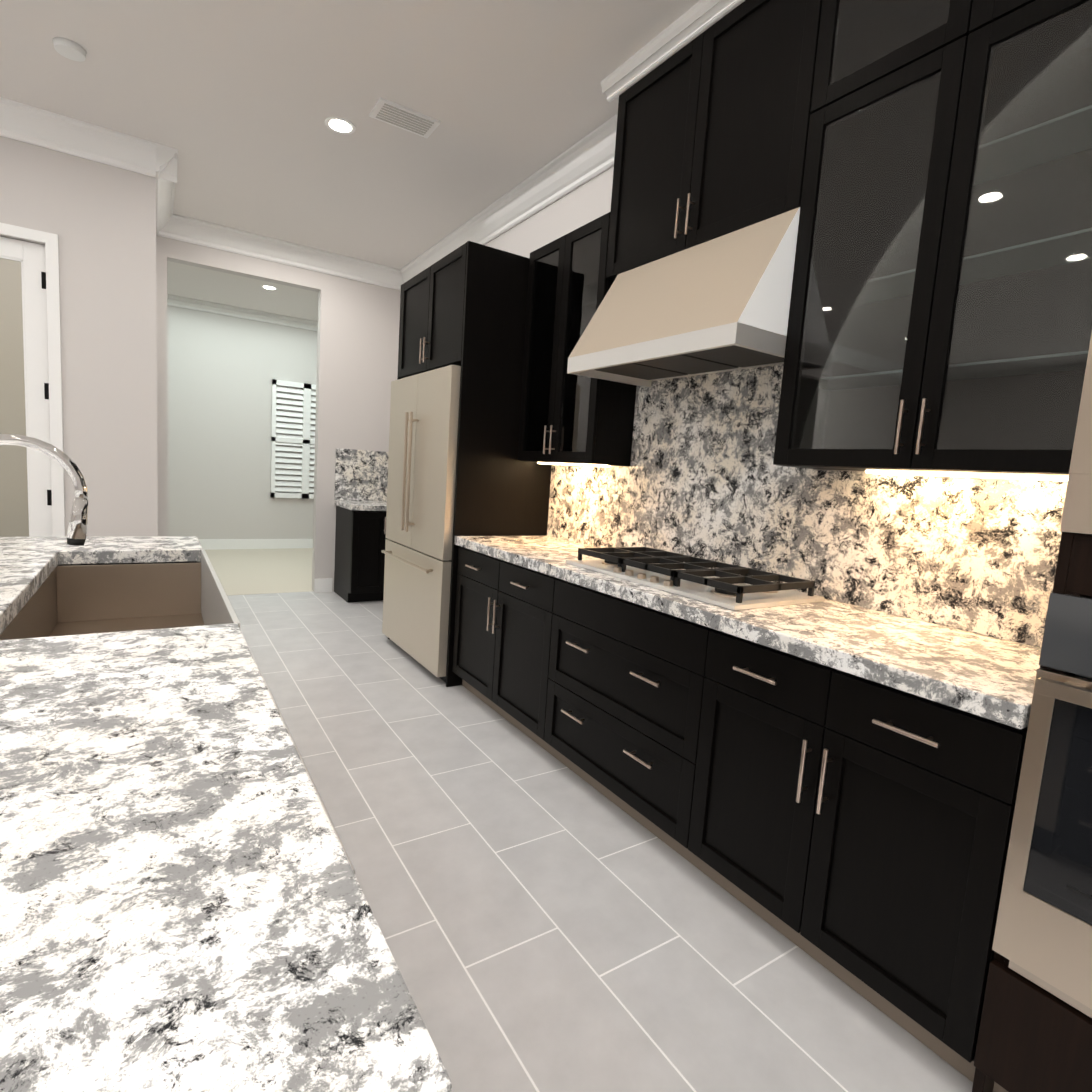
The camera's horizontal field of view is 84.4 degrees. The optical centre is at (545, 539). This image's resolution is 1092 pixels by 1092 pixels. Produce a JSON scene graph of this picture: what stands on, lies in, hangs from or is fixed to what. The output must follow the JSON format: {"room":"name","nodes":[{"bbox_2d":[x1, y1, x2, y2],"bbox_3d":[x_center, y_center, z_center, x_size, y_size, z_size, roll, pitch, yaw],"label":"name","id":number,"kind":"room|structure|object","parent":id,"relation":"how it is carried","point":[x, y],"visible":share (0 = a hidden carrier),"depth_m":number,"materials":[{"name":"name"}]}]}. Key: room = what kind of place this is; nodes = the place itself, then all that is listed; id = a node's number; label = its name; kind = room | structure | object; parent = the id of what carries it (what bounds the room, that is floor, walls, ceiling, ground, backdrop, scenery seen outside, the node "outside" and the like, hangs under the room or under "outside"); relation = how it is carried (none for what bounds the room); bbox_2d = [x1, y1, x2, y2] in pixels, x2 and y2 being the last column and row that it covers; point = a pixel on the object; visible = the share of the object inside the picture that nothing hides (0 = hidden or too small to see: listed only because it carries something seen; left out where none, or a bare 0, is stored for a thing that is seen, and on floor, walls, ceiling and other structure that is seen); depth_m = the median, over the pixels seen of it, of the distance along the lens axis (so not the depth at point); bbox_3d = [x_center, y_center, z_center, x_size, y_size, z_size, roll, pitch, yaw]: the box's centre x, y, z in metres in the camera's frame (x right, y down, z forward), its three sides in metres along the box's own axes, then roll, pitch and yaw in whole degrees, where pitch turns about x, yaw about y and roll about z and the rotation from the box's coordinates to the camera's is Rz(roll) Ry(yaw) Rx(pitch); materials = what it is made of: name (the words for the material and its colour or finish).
{"room":"kitchen","nodes":[
{"label":"kitchen","id":0,"kind":"room"},
{"bbox_2d":[0,136,157,536],"bbox_3d":[-5.401,-0.894,2.350,6.520,3.250,0.120,0,8,-33],"label":"wall","id":1,"kind":"structure","parent":0,"point":[98,219],"depth_m":3.87,"materials":[{"name":"grey paint"}]},
{"bbox_2d":[0,236,52,536],"bbox_3d":[-3.420,-0.550,3.645,0.646,2.522,0.108,0,8,-33],"label":"french door","id":2,"kind":"structure","parent":1,"relation":"in","point":[25,495],"depth_m":3.73,"materials":[{"name":"white wood"}]},
{"bbox_2d":[0,222,64,536],"bbox_3d":[-3.674,-0.573,3.439,1.430,2.595,0.020,0,8,-33],"label":"door frame","id":3,"kind":"structure","parent":1,"relation":"attached to","point":[50,240],"depth_m":3.73,"materials":[{"name":"white"}]},
{"bbox_2d":[0,97,177,184],"bbox_3d":[-5.185,-2.411,2.112,6.640,0.170,0.120,0,8,-33],"label":"crown molding","id":4,"kind":"structure","parent":1,"relation":"attached to","point":[19,121],"depth_m":3.66,"materials":[{"name":"white wood"}]},
{"bbox_2d":[156,181,179,236],"bbox_3d":[-2.794,-2.510,4.416,0.120,0.170,1.110,0,8,-33],"label":"crown molding","id":5,"kind":"structure","parent":1,"relation":"attached to","point":[165,218],"depth_m":4.64,"materials":[{"name":"white"}]},
{"bbox_2d":[167,305,317,538],"bbox_3d":[-4.566,-1.478,8.072,6.240,3.250,0.120,0,8,-33],"label":"wall","id":6,"kind":"structure","parent":0,"point":[223,371],"depth_m":8.19,"materials":[{"name":"grey paint"}]},
{"bbox_2d":[167,294,317,330],"bbox_3d":[-4.457,-3.020,7.778,6.120,0.120,0.090,0,8,-33],"label":"crown molding","id":7,"kind":"structure","parent":6,"relation":"attached to","point":[172,300],"depth_m":8.02,"materials":[{"name":"white paint"}]},
{"bbox_2d":[198,539,312,549],"bbox_3d":[-4.681,0.074,8.155,6.120,0.140,0.016,0,8,-33],"label":"baseboard","id":8,"kind":"structure","parent":6,"relation":"attached to","point":[206,544],"depth_m":8.51,"materials":[{"name":"white"}]},
{"bbox_2d":[270,379,315,498],"bbox_3d":[-3.466,-1.409,8.693,0.920,1.640,0.045,0,8,-33],"label":"window shutter","id":9,"kind":"object","parent":6,"relation":"attached to","point":[305,441],"visible":0.71,"depth_m":8.59,"materials":[{"name":"white wood"}]},
{"bbox_2d":[156,235,400,591],"bbox_3d":[-2.453,-1.083,5.778,2.400,3.250,0.120,0,8,-33],"label":"wall","id":10,"kind":"structure","parent":0,"point":[357,346],"depth_m":5.91,"materials":[{"name":"grey paint"}]},
{"bbox_2d":[156,215,399,288],"bbox_3d":[-2.342,-2.598,5.472,2.030,0.170,0.120,0,8,-33],"label":"crown molding","id":11,"kind":"structure","parent":10,"relation":"attached to","point":[190,230],"depth_m":5.44,"materials":[{"name":"white"}]},
{"bbox_2d":[0,0,699,321],"bbox_3d":[-2.681,-2.282,1.343,10.400,0.080,13.500,0,8,-33],"label":"ceiling","id":12,"kind":"structure","parent":0,"point":[236,103],"depth_m":3.20,"materials":[{"name":"white paint"}]},
{"bbox_2d":[53,37,86,61],"bbox_3d":[-2.315,-2.379,2.925,0.130,0.030,0.130,0,8,-33],"label":"smoke detector","id":13,"kind":"object","parent":12,"relation":"attached to","point":[69,49],"visible":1,"depth_m":2.90,"materials":[{"name":"white plastic"}]},
{"bbox_2d":[261,285,276,289],"bbox_3d":[-3.185,-2.894,6.923,0.170,0.006,0.170,0,8,-33],"label":"recessed light","id":14,"kind":"object","parent":12,"relation":"in","point":[268,287],"visible":1,"depth_m":6.91,"materials":[{"name":"white"}]},
{"bbox_2d":[325,117,355,133],"bbox_3d":[-1.182,-2.376,3.458,0.170,0.006,0.170,0,8,-33],"label":"recessed light","id":15,"kind":"object","parent":12,"relation":"in","point":[340,125],"visible":1,"depth_m":3.45,"materials":[{"name":"white"}]},
{"bbox_2d":[369,97,440,137],"bbox_3d":[-0.783,-2.332,3.340,0.340,0.014,0.200,0,8,-33],"label":"ceiling vent","id":16,"kind":"object","parent":12,"relation":"in","point":[402,117],"visible":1,"depth_m":3.32,"materials":[{"name":"white metal"}]},
{"bbox_2d":[205,548,972,1091],"bbox_3d":[-2.898,1.010,1.710,10.400,0.061,13.500,0,8,-33],"label":"floor","id":17,"kind":"structure","parent":0,"point":[547,921],"depth_m":1.88,"materials":[{"name":"tile"}]},
{"bbox_2d":[57,562,195,565],"bbox_3d":[-1.394,0.671,1.373,1.260,0.885,2.900,0,8,-33],"label":"kitchen island","id":18,"kind":"object","parent":17,"relation":"on","point":[127,563],"depth_m":2.38,"materials":[{"name":"brown wood"}]},
{"bbox_2d":[0,536,451,1091],"bbox_3d":[-1.484,0.206,1.243,1.472,0.052,2.970,0,8,-33],"label":"island countertop","id":19,"kind":"structure","parent":18,"relation":"on","point":[184,904],"depth_m":0.57,"materials":[{"name":"stone"}]},
{"bbox_2d":[0,434,88,545],"bbox_3d":[-1.381,-0.061,1.556,0.321,0.418,0.111,0,8,-33],"label":"faucet","id":20,"kind":"object","parent":19,"relation":"on","point":[77,532],"visible":1,"depth_m":1.60,"materials":[{"name":"silver metal"}]},
{"bbox_2d":[0,550,239,639],"bbox_3d":[-1.302,0.265,1.869,0.498,0.281,1.246,0,8,-33],"label":"sink","id":21,"kind":"object","parent":19,"relation":"in","point":[75,599],"visible":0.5,"depth_m":2.31,"materials":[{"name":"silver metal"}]},
{"bbox_2d":[263,677,354,873],"bbox_3d":[-0.756,0.750,1.003,0.625,0.868,0.868,0,8,-33],"label":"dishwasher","id":22,"kind":"object","parent":18,"relation":"in","point":[352,867],"depth_m":0.98,"materials":[{"name":"silver"}]},
{"bbox_2d":[334,506,386,602],"bbox_3d":[-1.687,0.136,5.994,0.647,0.885,0.656,0,8,-33],"label":"bar cabinet","id":23,"kind":"object","parent":17,"relation":"on","point":[360,538],"visible":0.6,"depth_m":5.70,"materials":[{"name":"brown wood"}]},
{"bbox_2d":[334,448,388,510],"bbox_3d":[-1.656,-0.585,5.920,0.667,0.564,0.627,0,8,-33],"label":"countertop","id":24,"kind":"structure","parent":23,"relation":"on","point":[361,480],"depth_m":6.09,"materials":[{"name":"stone"}]},
{"bbox_2d":[381,365,460,682],"bbox_3d":[-0.623,-0.127,4.200,0.772,1.918,1.072,0,8,-33],"label":"refrigerator","id":25,"kind":"object","parent":17,"relation":"on","point":[423,435],"visible":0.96,"depth_m":3.87,"materials":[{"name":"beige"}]},
{"bbox_2d":[388,241,551,686],"bbox_3d":[-0.560,-0.463,4.189,0.716,2.620,1.128,0,8,-33],"label":"enclosure","id":26,"kind":"object","parent":17,"relation":"on","point":[464,306],"visible":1,"depth_m":3.64,"materials":[{"name":"black wood"}]},
{"bbox_2d":[452,546,543,738],"bbox_3d":[0.000,0.537,3.390,0.658,0.884,1.060,0,8,-33],"label":"base cabinet","id":27,"kind":"object","parent":17,"relation":"on","point":[496,647],"depth_m":3.17,"materials":[{"name":"brown wood"}]},
{"bbox_2d":[532,574,703,853],"bbox_3d":[0.533,0.664,2.571,0.658,0.884,1.028,0,8,-33],"label":"base cabinet","id":28,"kind":"object","parent":17,"relation":"on","point":[616,677],"depth_m":2.35,"materials":[{"name":"brown wood"}]},
{"bbox_2d":[454,536,1040,728],"bbox_3d":[0.501,0.185,2.597,0.677,0.052,2.826,0,8,-33],"label":"countertop","id":29,"kind":"structure","parent":28,"relation":"on","point":[987,677],"depth_m":1.74,"materials":[{"name":"stone"}]},
{"bbox_2d":[565,547,823,610],"bbox_3d":[0.567,0.135,2.517,0.500,0.072,0.980,0,8,-33],"label":"cooktop","id":30,"kind":"object","parent":29,"relation":"in","point":[730,586],"visible":1,"depth_m":2.32,"materials":[{"name":"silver metal"}]},
{"bbox_2d":[680,626,1027,1081],"bbox_3d":[1.011,0.777,1.836,0.658,0.884,0.858,0,8,-33],"label":"base cabinet","id":31,"kind":"object","parent":17,"relation":"on","point":[852,832],"depth_m":1.55,"materials":[{"name":"brown wood"}]},
{"bbox_2d":[972,532,1091,1091],"bbox_3d":[1.525,0.029,1.001,0.696,2.620,0.890,0,8,-33],"label":"tall cabinet","id":32,"kind":"object","parent":17,"relation":"on","point":[1033,1037],"visible":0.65,"depth_m":1.24,"materials":[{"name":"brown wood"}]},
{"bbox_2d":[992,592,1091,1017],"bbox_3d":[1.447,0.564,1.033,0.644,0.807,0.884,0,8,-33],"label":"wall oven","id":33,"kind":"object","parent":32,"relation":"in","point":[1043,935],"visible":1,"depth_m":1.21,"materials":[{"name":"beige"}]},
{"bbox_2d":[1060,333,1091,533],"bbox_3d":[1.467,-0.233,0.923,0.443,0.550,0.884,0,8,-33],"label":"microwave","id":34,"kind":"object","parent":32,"relation":"in","point":[1077,513],"visible":1,"depth_m":1.17,"materials":[{"name":"silver"}]},
{"bbox_2d":[485,166,865,471],"bbox_3d":[1.212,-0.446,2.234,0.120,3.250,9.900,0,8,-33],"label":"wall","id":35,"kind":"structure","parent":0,"point":[583,204],"depth_m":3.82,"materials":[{"name":"grey paint"}]},
{"bbox_2d":[396,0,744,290],"bbox_3d":[0.238,-2.185,3.287,0.347,0.170,6.650,0,8,-33],"label":"crown molding","id":36,"kind":"structure","parent":35,"relation":"attached to","point":[587,158],"depth_m":3.55,"materials":[{"name":"white"}]},
{"bbox_2d":[518,212,636,466],"bbox_3d":[0.169,-1.056,3.428,0.316,1.240,0.766,0,8,-33],"label":"upper cabinet","id":37,"kind":"object","parent":35,"relation":"attached to","point":[566,417],"visible":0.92,"depth_m":3.29,"materials":[{"name":"brown wood"}]},
{"bbox_2d":[567,207,799,387],"bbox_3d":[0.600,-0.973,2.542,0.515,0.507,0.990,0,8,-33],"label":"range hood","id":38,"kind":"object","parent":35,"relation":"attached to","point":[719,304],"visible":0.92,"depth_m":2.32,"materials":[{"name":"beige metal"}]},
{"bbox_2d":[606,0,821,280],"bbox_3d":[0.719,-1.659,2.574,0.316,0.855,1.090,0,8,-33],"label":"upper cabinet","id":39,"kind":"object","parent":35,"relation":"attached to","point":[712,129],"visible":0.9,"depth_m":2.42,"materials":[{"name":"brown wood"}]},
{"bbox_2d":[547,364,1067,647],"bbox_3d":[0.824,-0.530,2.696,0.020,1.385,2.826,0,8,-33],"label":"backsplash","id":40,"kind":"structure","parent":35,"relation":"attached to","point":[702,476],"depth_m":2.37,"materials":[{"name":"stone"}]},
{"bbox_2d":[811,0,1035,112],"bbox_3d":[1.302,-1.677,1.712,0.278,0.552,0.966,0,8,-33],"label":"upper cabinet","id":41,"kind":"object","parent":35,"relation":"attached to","point":[862,44],"visible":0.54,"depth_m":1.87,"materials":[{"name":"brown wood"}]},
{"bbox_2d":[773,0,1091,477],"bbox_3d":[1.229,-0.805,1.798,0.316,1.200,0.966,0,8,-33],"label":"upper cabinet","id":42,"kind":"object","parent":35,"relation":"attached to","point":[940,316],"visible":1,"depth_m":1.77,"materials":[{"name":"brown wood"}]},
{"bbox_2d":[538,462,1067,480],"bbox_3d":[0.728,-0.314,2.667,0.100,0.028,2.730,0,8,-33],"label":"under-cabinet light strip","id":43,"kind":"object","parent":42,"relation":"attached to","point":[980,476],"visible":1,"depth_m":1.86,"materials":[{"name":"white plastic"}]}
]}

